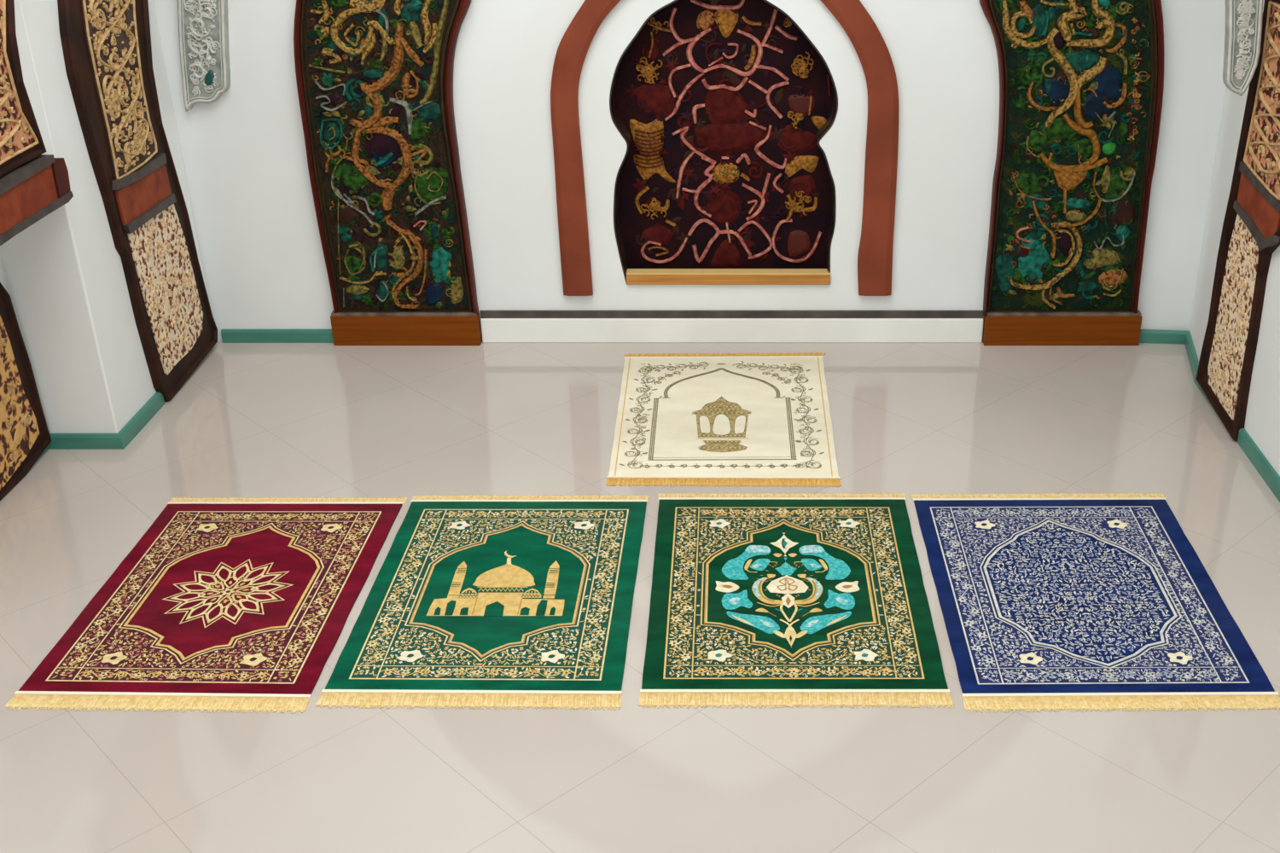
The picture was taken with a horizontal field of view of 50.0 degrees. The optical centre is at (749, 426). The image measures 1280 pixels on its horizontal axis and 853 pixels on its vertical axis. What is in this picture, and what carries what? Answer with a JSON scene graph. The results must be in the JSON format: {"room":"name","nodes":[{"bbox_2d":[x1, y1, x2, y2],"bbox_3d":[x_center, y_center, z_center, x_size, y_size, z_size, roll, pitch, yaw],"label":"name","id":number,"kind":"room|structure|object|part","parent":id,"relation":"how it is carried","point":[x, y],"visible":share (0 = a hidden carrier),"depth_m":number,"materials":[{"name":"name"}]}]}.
{"room":"mosque","nodes":[
{"label":"mosque","id":0,"kind":"room"},
{"bbox_2d":[0,0,208,433],"bbox_3d":[-2.508,-0.278,1.357,0.565,3.700,7.881,0,26,0],"label":"wall","id":1,"kind":"structure","parent":0,"point":[62,275],"depth_m":4.63,"materials":[{"name":"white paint"}]},
{"bbox_2d":[0,0,46,176],"bbox_3d":[-2.207,-1.011,3.845,0.037,0.662,0.779,0,26,0],"label":"panel","id":2,"kind":"object","parent":1,"relation":"attached to","point":[21,142],"visible":1,"depth_m":4.07,"materials":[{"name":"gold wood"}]},
{"bbox_2d":[0,282,51,500],"bbox_3d":[-2.474,-0.136,4.201,0.034,0.933,0.934,0,26,0],"label":"panel","id":3,"kind":"object","parent":1,"relation":"attached to","point":[25,435],"visible":1,"depth_m":4.59,"materials":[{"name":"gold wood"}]},
{"bbox_2d":[0,154,73,245],"bbox_3d":[-2.201,-0.662,4.063,0.050,0.169,0.678,0,26,0],"label":"ledge","id":4,"kind":"object","parent":1,"relation":"attached to","point":[31,191],"visible":0.98,"depth_m":4.16,"materials":[{"name":"brown wood"}]},
{"bbox_3d":[-2.201,-0.720,4.032,0.050,0.037,0.543,0,26,0],"label":"moulding","id":5,"kind":"part","parent":4,"relation":"part of","materials":[{"name":"wood"}]},
{"bbox_3d":[-2.201,-0.598,4.092,0.050,0.029,0.673,0,26,0],"label":"moulding","id":6,"kind":"part","parent":4,"relation":"part of","materials":[{"name":"wood"}]},
{"bbox_2d":[36,392,164,460],"bbox_3d":[-2.349,1.493,1.887,0.283,0.055,7.268,0,26,0],"label":"baseboard","id":7,"kind":"structure","parent":1,"relation":"attached to","point":[120,440],"depth_m":4.82,"materials":[{"name":"teal paint"}]},
{"bbox_2d":[57,0,217,401],"bbox_3d":[-2.206,-0.998,4.986,0.040,1.784,0.827,0,26,0],"label":"panel","id":8,"kind":"object","parent":1,"relation":"attached to","point":[107,49],"visible":1,"depth_m":4.92,"materials":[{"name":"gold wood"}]},
{"bbox_3d":[-2.196,-0.917,4.918,0.020,0.052,0.438,0,26,0],"label":"moulding","id":9,"kind":"part","parent":8,"relation":"part of","materials":[{"name":"wood"}]},
{"bbox_3d":[-2.196,-0.784,5.006,0.020,0.046,0.439,0,26,0],"label":"moulding","id":10,"kind":"part","parent":8,"relation":"part of","materials":[{"name":"wood"}]},
{"bbox_2d":[0,341,1279,852],"bbox_3d":[-0.367,1.361,2.331,4.848,0.100,8.181,0,26,0],"label":"floor","id":11,"kind":"structure","parent":0,"point":[256,420],"depth_m":3.50,"materials":[{"name":"beige tile"}]},
{"bbox_2d":[4,496,407,714],"bbox_3d":[-1.521,0.479,4.001,0.791,0.008,1.145,0,26,0],"label":"rug","id":12,"kind":"object","parent":11,"relation":"on","point":[233,604],"visible":1,"depth_m":3.90,"materials":[{"name":"fabric"}]},
{"bbox_2d":[314,494,649,710],"bbox_3d":[-0.721,0.474,4.012,0.796,0.008,1.141,0,26,0],"label":"rug","id":13,"kind":"object","parent":11,"relation":"on","point":[520,602],"visible":1,"depth_m":3.90,"materials":[{"name":"green fabric"}]},
{"bbox_2d":[605,352,841,487],"bbox_3d":[-0.100,-0.054,5.085,0.826,0.008,1.152,0,26,0],"label":"rug","id":14,"kind":"object","parent":11,"relation":"on","point":[729,419],"visible":1,"depth_m":4.99,"materials":[{"name":"beige fabric"}]},
{"bbox_2d":[638,492,954,708],"bbox_3d":[0.112,0.469,4.020,0.831,0.010,1.159,0,26,0],"label":"rug","id":15,"kind":"object","parent":11,"relation":"on","point":[789,600],"visible":1,"depth_m":3.91,"materials":[{"name":"green fabric"}]},
{"bbox_2d":[907,492,1279,712],"bbox_3d":[0.954,0.473,4.013,0.855,0.008,1.162,0,26,0],"label":"rug","id":16,"kind":"object","parent":11,"relation":"on","point":[1050,602],"visible":1,"depth_m":3.91,"materials":[{"name":"blue fabric"}]},
{"bbox_2d":[152,0,1226,341],"bbox_3d":[-0.367,-2.061,4.983,4.848,3.700,0.200,0,26,0],"label":"wall","id":17,"kind":"structure","parent":0,"point":[243,151],"depth_m":5.38,"materials":[{"name":"white paint"}]},
{"bbox_2d":[177,0,230,111],"bbox_3d":[-2.027,-1.614,5.068,0.289,0.888,0.042,0,26,0],"label":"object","id":18,"kind":"object","parent":17,"relation":"attached to","point":[203,25],"visible":1,"depth_m":5.15,"materials":[{"name":"grey"}]},
{"bbox_2d":[221,329,333,343],"bbox_3d":[-1.959,-0.378,5.690,0.473,0.055,0.018,0,26,0],"label":"baseboard","id":19,"kind":"structure","parent":17,"relation":"attached to","point":[228,335],"depth_m":5.68,"materials":[{"name":"teal paint"}]},
{"bbox_2d":[293,0,482,345],"bbox_3d":[-0.906,-1.669,5.037,1.644,2.950,0.050,0,26,0],"label":"arch panel","id":20,"kind":"object","parent":17,"relation":"attached to","point":[375,78],"visible":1,"depth_m":5.36,"materials":[{"name":"green wood"}]},
{"bbox_2d":[609,0,837,285],"bbox_3d":[-0.099,-1.170,5.380,0.992,1.343,0.154,0,26,0],"label":"panel","id":21,"kind":"object","parent":17,"relation":"attached to","point":[722,110],"visible":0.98,"depth_m":5.46,"materials":[{"name":"red"}]},
{"bbox_3d":[-0.086,-0.612,5.602,0.832,0.045,0.059,0,26,0],"label":"sill","id":22,"kind":"part","parent":21,"relation":"part of","materials":[{"name":"brown wood"}]},
{"bbox_3d":[-0.086,-0.635,5.592,0.832,0.004,0.057,0,26,0],"label":"sill","id":23,"kind":"part","parent":21,"relation":"part of","materials":[{"name":"brown wood"}]},
{"bbox_2d":[550,0,898,296],"bbox_3d":[-0.092,-1.248,5.255,1.348,1.575,0.030,0,26,0],"label":"trim","id":24,"kind":"structure","parent":17,"relation":"attached to","point":[875,256],"depth_m":5.32,"materials":[{"name":"wood"}]},
{"bbox_2d":[480,318,983,343],"bbox_3d":[-0.071,-0.401,5.677,2.082,0.107,0.020,0,26,0],"label":"baseboard","id":25,"kind":"structure","parent":17,"relation":"attached to","point":[493,330],"depth_m":5.66,"materials":[{"name":"paint"}]},
{"bbox_2d":[480,310,983,318],"bbox_3d":[-0.071,-0.465,5.650,2.082,0.032,0.012,0,26,0],"label":"trim","id":26,"kind":"structure","parent":17,"relation":"attached to","point":[484,314],"depth_m":5.64,"materials":[{"name":"wood"}]},
{"bbox_2d":[979,0,1163,345],"bbox_3d":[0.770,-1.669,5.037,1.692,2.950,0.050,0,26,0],"label":"arch panel","id":27,"kind":"object","parent":17,"relation":"attached to","point":[1081,82],"visible":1,"depth_m":5.36,"materials":[{"name":"green wood"}]},
{"bbox_2d":[1189,0,1279,476],"bbox_3d":[1.907,-0.278,1.357,0.300,3.700,7.881,0,26,0],"label":"wall","id":28,"kind":"structure","parent":0,"point":[1262,421],"depth_m":4.83,"materials":[{"name":"white paint"}]},
{"bbox_2d":[1139,329,1279,502],"bbox_3d":[1.723,1.358,2.162,0.218,0.055,7.881,0,26,0],"label":"baseboard","id":29,"kind":"structure","parent":28,"relation":"attached to","point":[1261,464],"depth_m":5.19,"materials":[{"name":"teal paint"}]},
{"bbox_2d":[1195,0,1279,441],"bbox_3d":[1.737,-0.755,4.672,0.040,1.618,0.575,0,26,0],"label":"panel","id":30,"kind":"object","parent":28,"relation":"attached to","point":[1250,235],"visible":1,"depth_m":4.75,"materials":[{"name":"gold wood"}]},
{"bbox_3d":[1.727,-0.676,4.670,0.020,0.086,0.409,0,26,0],"label":"moulding","id":31,"kind":"part","parent":30,"relation":"part of","materials":[{"name":"wood"}]},
{"bbox_3d":[1.727,-0.811,4.601,0.020,0.057,0.418,0,26,0],"label":"moulding","id":32,"kind":"part","parent":30,"relation":"part of","materials":[{"name":"wood"}]},
{"bbox_2d":[1222,0,1263,95],"bbox_3d":[1.603,-1.445,4.449,0.188,0.727,0.042,0,26,0],"label":"wall ornament","id":33,"kind":"object","parent":28,"relation":"attached to","point":[1243,18],"visible":1,"depth_m":4.52,"materials":[{"name":"silver metal"}]}
]}

